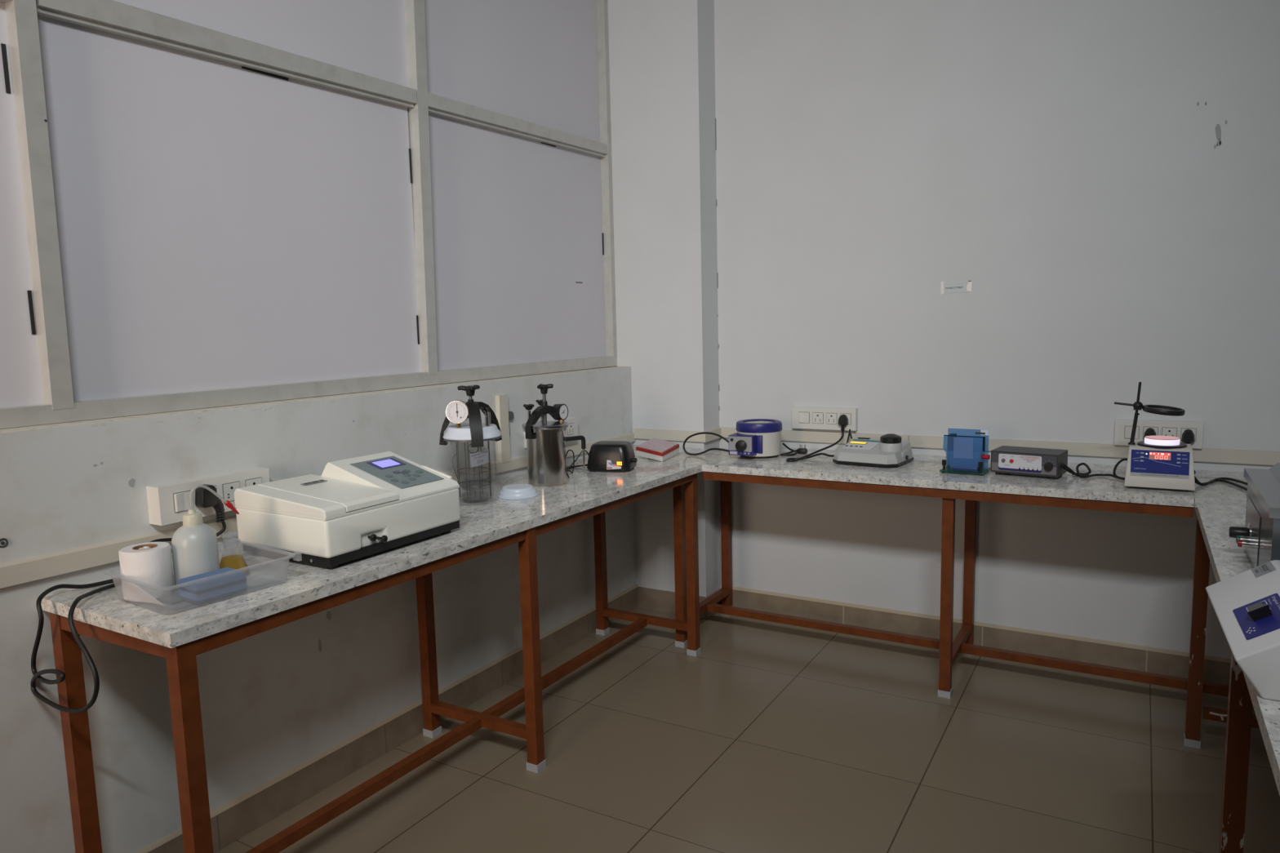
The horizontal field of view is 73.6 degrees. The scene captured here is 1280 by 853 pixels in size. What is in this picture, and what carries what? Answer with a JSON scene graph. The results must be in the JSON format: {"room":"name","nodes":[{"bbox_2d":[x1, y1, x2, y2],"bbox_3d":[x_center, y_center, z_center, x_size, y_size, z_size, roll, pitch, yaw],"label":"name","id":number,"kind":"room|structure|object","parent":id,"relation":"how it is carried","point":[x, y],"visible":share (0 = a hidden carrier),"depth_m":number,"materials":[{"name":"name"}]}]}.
{"room":"laboratory","nodes":[
{"label":"laboratory","id":0,"kind":"room"},
{"bbox_2d":[0,366,636,852],"bbox_3d":[-1.718,0.656,1.450,0.201,1.174,6.700,3,8,30],"label":"wall","id":1,"kind":"structure","parent":0,"point":[273,701],"depth_m":2.34,"materials":[{"name":"paint"}]},
{"bbox_2d":[0,537,8,547],"bbox_3d":[-1.363,0.249,1.828,0.004,0.021,0.021,3,8,30],"label":"screw","id":2,"kind":"object","parent":1,"relation":"attached to","point":[4,539],"visible":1,"depth_m":1.83,"materials":[{"name":"grey metal"}]},
{"bbox_2d":[146,466,269,525],"bbox_3d":[-1.104,0.176,2.211,0.058,0.094,0.305,3,8,30],"label":"power outlet","id":3,"kind":"object","parent":1,"relation":"attached to","point":[167,502],"visible":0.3,"depth_m":2.13,"materials":[{"name":"white plastic"}]},
{"bbox_2d":[173,490,193,512],"bbox_3d":[-1.131,0.186,2.119,0.004,0.046,0.046,3,8,30],"label":"switch plate","id":4,"kind":"object","parent":3,"relation":"attached to","point":[181,498],"depth_m":2.11,"materials":[{"name":"white plastic"}]},
{"bbox_2d":[150,484,226,542],"bbox_3d":[-1.142,0.249,2.109,0.052,0.190,0.231,5,9,42],"label":"power cable","id":5,"kind":"object","parent":3,"relation":"attached to","point":[204,498],"visible":0.63,"depth_m":2.14,"materials":[{"name":"black plastic"}]},
{"bbox_2d":[0,0,617,428],"bbox_3d":[-1.754,-0.884,1.284,0.064,1.928,6.330,3,8,30],"label":"window","id":6,"kind":"structure","parent":1,"relation":"in","point":[204,203],"depth_m":2.54,"materials":[{"name":"glass"}]},
{"bbox_2d":[0,432,635,588],"bbox_3d":[-1.624,0.367,1.375,0.016,0.128,6.331,3,8,30],"label":"trim","id":7,"kind":"structure","parent":1,"relation":"attached to","point":[38,567],"depth_m":2.00,"materials":[{"name":"beige plastic"}]},
{"bbox_2d":[135,584,638,852],"bbox_3d":[-1.657,1.198,1.388,0.012,0.110,6.531,3,8,30],"label":"baseboard","id":8,"kind":"structure","parent":1,"relation":"attached to","point":[235,820],"depth_m":2.70,"materials":[{"name":"tile"}]},
{"bbox_2d":[495,394,510,462],"bbox_3d":[-0.519,0.008,3.241,0.018,0.256,0.050,3,8,30],"label":"trim","id":9,"kind":"structure","parent":1,"relation":"attached to","point":[501,401],"depth_m":3.23,"materials":[{"name":"beige plastic"}]},
{"bbox_2d":[508,411,514,436],"bbox_3d":[-0.498,-0.010,3.278,0.014,0.097,0.034,3,8,30],"label":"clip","id":10,"kind":"object","parent":1,"relation":"attached to","point":[511,415],"visible":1,"depth_m":3.27,"materials":[{"name":"grey metal"}]},
{"bbox_2d":[523,417,577,448],"bbox_3d":[-0.357,0.023,3.485,0.052,0.090,0.310,3,8,30],"label":"box","id":11,"kind":"object","parent":1,"relation":"attached to","point":[572,430],"visible":0.31,"depth_m":3.56,"materials":[{"name":"white plastic"}]},
{"bbox_2d":[607,0,721,596],"bbox_3d":[0.090,-0.664,4.024,0.527,3.100,0.169,3,8,30],"label":"pillar","id":12,"kind":"structure","parent":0,"point":[662,53],"depth_m":3.90,"materials":[{"name":"paint"}]},
{"bbox_2d":[633,427,720,442],"bbox_3d":[0.177,0.032,4.047,0.377,0.046,0.169,3,8,30],"label":"trim","id":13,"kind":"structure","parent":12,"relation":"attached to","point":[642,433],"depth_m":3.97,"materials":[{"name":"beige plastic"}]},
{"bbox_2d":[216,607,1279,852],"bbox_3d":[-0.440,1.333,0.904,3.110,0.100,6.900,3,8,30],"label":"floor","id":14,"kind":"structure","parent":0,"point":[775,737],"depth_m":2.65,"materials":[{"name":"tile"}]},
{"bbox_2d":[41,444,729,852],"bbox_3d":[-0.429,0.641,2.900,0.566,0.800,2.576,3,8,30],"label":"lab bench","id":15,"kind":"object","parent":14,"relation":"on","point":[280,592],"visible":0.88,"depth_m":2.20,"materials":[{"name":"stone"}]},
{"bbox_2d":[30,577,121,713],"bbox_3d":[-1.162,0.472,1.920,0.282,0.248,0.296,3,8,30],"label":"power cable","id":16,"kind":"object","parent":15,"relation":"on","point":[37,675],"visible":0.87,"depth_m":1.83,"materials":[{"name":"black plastic"}]},
{"bbox_2d":[234,451,460,568],"bbox_3d":[-0.768,0.210,2.305,0.375,0.213,0.458,3,8,31],"label":"spectrophotometer","id":17,"kind":"object","parent":15,"relation":"on","point":[360,507],"visible":1,"depth_m":2.19,"materials":[{"name":"white plastic"}]},
{"bbox_2d":[41,444,729,648],"bbox_3d":[-0.438,0.258,2.854,0.566,0.028,2.576,3,8,30],"label":"countertop","id":18,"kind":"structure","parent":15,"relation":"on","point":[274,584],"depth_m":2.12,"materials":[{"name":"stone"}]},
{"bbox_2d":[439,385,502,501],"bbox_3d":[-0.548,0.056,2.818,0.193,0.384,0.202,3,8,30],"label":"jar","id":19,"kind":"object","parent":15,"relation":"on","point":[457,411],"visible":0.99,"depth_m":2.75,"materials":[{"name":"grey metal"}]},
{"bbox_2d":[497,484,538,499],"bbox_3d":[-0.417,0.219,2.918,0.140,0.032,0.140,3,8,30],"label":"lid","id":20,"kind":"object","parent":15,"relation":"on","point":[513,491],"visible":1,"depth_m":2.87,"materials":[{"name":"white plastic"}]},
{"bbox_2d":[521,383,586,487],"bbox_3d":[-0.330,0.026,3.117,0.177,0.365,0.216,3,8,30],"label":"jar","id":21,"kind":"object","parent":15,"relation":"on","point":[545,440],"visible":1,"depth_m":3.06,"materials":[{"name":"silver metal"}]},
{"bbox_2d":[565,440,637,478],"bbox_3d":[-0.181,0.121,3.381,0.344,0.108,0.237,-5,8,-28],"label":"block","id":22,"kind":"object","parent":15,"relation":"on","point":[615,456],"visible":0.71,"depth_m":3.34,"materials":[{"name":"black plastic"}]},
{"bbox_2d":[635,437,679,461],"bbox_3d":[0.076,0.098,3.672,0.154,0.070,0.192,3,8,30],"label":"box","id":23,"kind":"object","parent":15,"relation":"on","point":[656,449],"visible":1,"depth_m":3.63,"materials":[{"name":"white cardboard"}]},
{"bbox_3d":[-0.977,0.335,1.918,0.266,0.064,0.318,3,8,35],"label":"plastic tray","id":24,"kind":"object","parent":15,"relation":"on","visible":0},
{"bbox_2d":[118,542,174,605],"bbox_3d":[-1.052,0.318,1.859,0.167,0.109,0.098,3,8,30],"label":"paper roll","id":25,"kind":"object","parent":24,"relation":"in","point":[145,568],"visible":1,"depth_m":1.84,"materials":[{"name":"white paper"}]},
{"bbox_2d":[156,591,183,604],"bbox_3d":[-1.004,0.370,1.853,0.055,0.004,0.055,3,8,30],"label":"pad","id":26,"kind":"object","parent":24,"relation":"in","point":[171,598],"visible":0.57,"depth_m":1.84,"materials":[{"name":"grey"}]},
{"bbox_2d":[171,484,239,589],"bbox_3d":[-0.983,0.245,1.946,0.149,0.229,0.093,-6,8,-34],"label":"wash bottle","id":27,"kind":"object","parent":24,"relation":"in","point":[194,544],"visible":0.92,"depth_m":1.90,"materials":[{"name":"beige plastic"}]},
{"bbox_2d":[178,581,247,604],"bbox_3d":[-0.934,0.358,1.872,0.076,0.021,0.110,3,8,35],"label":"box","id":28,"kind":"object","parent":24,"relation":"in","point":[242,587],"visible":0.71,"depth_m":1.84,"materials":[{"name":"white"}]},
{"bbox_2d":[177,567,246,595],"bbox_3d":[-0.934,0.337,1.869,0.076,0.021,0.110,3,8,35],"label":"sponge","id":29,"kind":"object","parent":28,"relation":"on","point":[212,580],"visible":1,"depth_m":1.85,"materials":[{"name":"blue"}]},
{"bbox_2d":[219,555,248,573],"bbox_3d":[-0.965,0.300,2.020,0.073,0.100,0.073,3,8,30],"label":"sponge","id":30,"kind":"object","parent":24,"relation":"in","point":[233,562],"visible":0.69,"depth_m":2.01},
{"bbox_2d":[672,447,1228,698],"bbox_3d":[1.283,0.559,3.248,2.355,0.800,0.572,3,8,30],"label":"lab bench","id":31,"kind":"object","parent":14,"relation":"on","point":[922,476],"visible":0.84,"depth_m":3.17,"materials":[{"name":"stone"}]},
{"bbox_2d":[682,418,808,458],"bbox_3d":[0.460,0.055,3.634,0.531,0.149,0.226,-2,7,-6],"label":"mantle","id":32,"kind":"object","parent":31,"relation":"on","point":[761,438],"visible":1,"depth_m":3.57,"materials":[{"name":"white metal"}]},
{"bbox_2d":[786,413,914,467],"bbox_3d":[0.872,0.054,3.494,0.455,0.163,0.370,4,8,36],"label":"colorimeter","id":33,"kind":"object","parent":31,"relation":"on","point":[889,451],"visible":1,"depth_m":3.37,"materials":[{"name":"white plastic"}]},
{"bbox_2d":[857,437,870,439],"bbox_3d":[0.929,0.051,3.544,0.048,0.008,0.018,4,8,36],"label":"socket","id":34,"kind":"object","parent":33,"relation":"attached to","point":[858,437],"depth_m":3.54,"materials":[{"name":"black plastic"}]},
{"bbox_2d":[702,447,1194,507],"bbox_3d":[1.121,0.169,3.292,1.678,0.028,0.572,3,8,30],"label":"countertop","id":35,"kind":"structure","parent":31,"relation":"on","point":[925,470],"depth_m":3.10,"materials":[{"name":"stone"}]},
{"bbox_2d":[941,429,990,475],"bbox_3d":[1.205,0.091,3.154,0.161,0.156,0.127,3,8,32],"label":"tank","id":36,"kind":"object","parent":31,"relation":"on","point":[952,437],"visible":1,"depth_m":3.15,"materials":[{"name":"blue plastic"}]},
{"bbox_2d":[990,445,1127,479],"bbox_3d":[1.484,0.133,3.029,0.419,0.088,0.196,4,9,38],"label":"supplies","id":37,"kind":"object","parent":31,"relation":"on","point":[1052,464],"visible":0.99,"depth_m":3.02,"materials":[{"name":"grey metal"}]},
{"bbox_2d":[1114,382,1195,492],"bbox_3d":[1.691,0.026,2.815,0.236,0.342,0.186,3,8,30],"label":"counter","id":38,"kind":"object","parent":31,"relation":"on","point":[1162,463],"depth_m":2.76,"materials":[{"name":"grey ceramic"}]},
{"bbox_2d":[1183,469,1279,852],"bbox_3d":[1.403,0.758,1.552,0.604,0.800,3.400,3,8,30],"label":"lab bench","id":39,"kind":"object","parent":14,"relation":"on","point":[1219,506],"visible":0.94,"depth_m":2.04,"materials":[{"name":"stone"}]},
{"bbox_2d":[1194,470,1247,490],"bbox_3d":[1.913,0.179,2.702,0.194,0.054,0.379,-2,7,-5],"label":"power cable","id":40,"kind":"object","parent":39,"relation":"on","point":[1218,479],"visible":0.59,"depth_m":2.82,"materials":[{"name":"black plastic"}]},
{"bbox_2d":[1205,560,1279,701],"bbox_3d":[1.171,0.327,1.332,0.448,0.120,0.382,2,8,28],"label":"instrument","id":41,"kind":"object","parent":39,"relation":"on","point":[1246,605],"visible":1,"depth_m":1.35,"materials":[{"name":"white plastic"}]},
{"bbox_2d":[1229,462,1279,568],"bbox_3d":[1.451,0.218,1.781,0.348,0.217,0.488,3,8,30],"label":"instrument","id":42,"kind":"object","parent":39,"relation":"on","point":[1260,537],"visible":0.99,"depth_m":1.83,"materials":[{"name":"grey metal"}]},
{"bbox_2d":[714,0,1279,658],"bbox_3d":[1.280,-0.631,3.512,3.100,3.100,0.154,3,8,30],"label":"wall","id":43,"kind":"structure","parent":0,"point":[1103,176],"depth_m":3.37,"materials":[{"name":"paint"}]},
{"bbox_2d":[791,406,857,431],"bbox_3d":[0.809,-0.036,3.761,0.288,0.096,0.038,3,8,30],"label":"box","id":44,"kind":"object","parent":43,"relation":"attached to","point":[802,417],"visible":1,"depth_m":3.75,"materials":[{"name":"white plastic"}]},
{"bbox_2d":[799,412,808,422],"bbox_3d":[0.729,-0.040,3.793,0.046,0.046,0.004,3,8,30],"label":"switch plate","id":45,"kind":"object","parent":44,"relation":"attached to","point":[803,416],"depth_m":3.79,"materials":[{"name":"white plastic"}]},
{"bbox_2d":[637,585,1230,684],"bbox_3d":[1.254,0.872,3.536,2.850,0.112,0.181,3,8,30],"label":"baseboard","id":46,"kind":"structure","parent":43,"relation":"attached to","point":[1108,653],"depth_m":3.53,"materials":[{"name":"tile"}]},
{"bbox_2d":[940,280,972,294],"bbox_3d":[1.272,-0.559,3.439,0.119,0.054,0.002,3,8,30],"label":"paper label","id":47,"kind":"object","parent":43,"relation":"attached to","point":[965,286],"visible":1,"depth_m":3.44,"materials":[{"name":"white paper"}]},
{"bbox_2d":[720,426,1279,465],"bbox_3d":[1.446,0.076,3.413,2.457,0.047,0.017,3,8,30],"label":"trim","id":48,"kind":"structure","parent":43,"relation":"attached to","point":[1203,455],"depth_m":3.34,"materials":[{"name":"beige plastic"}]},
{"bbox_2d":[1114,418,1203,448],"bbox_3d":[1.894,0.026,3.128,0.274,0.094,0.042,3,8,30],"label":"box","id":49,"kind":"object","parent":43,"relation":"attached to","point":[1123,428],"visible":0.66,"depth_m":3.12,"materials":[{"name":"white plastic"}]},
{"bbox_2d":[1124,426,1138,439],"bbox_3d":[1.815,0.022,3.156,0.044,0.044,0.004,3,8,30],"label":"switch plate","id":50,"kind":"object","parent":49,"relation":"attached to","point":[1128,429],"depth_m":3.16,"materials":[{"name":"white plastic"}]},
{"bbox_2d":[1143,427,1155,439],"bbox_3d":[1.862,0.078,3.125,0.040,0.147,0.041,3,8,30],"label":"plug","id":51,"kind":"object","parent":49,"relation":"attached to","point":[1149,432],"visible":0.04,"depth_m":3.10,"materials":[{"name":"black plastic"}]},
{"bbox_2d":[1181,429,1195,444],"bbox_3d":[1.963,0.083,3.066,0.040,0.147,0.041,3,8,30],"label":"plug","id":52,"kind":"object","parent":49,"relation":"attached to","point":[1188,436],"visible":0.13,"depth_m":3.04,"materials":[{"name":"black plastic"}]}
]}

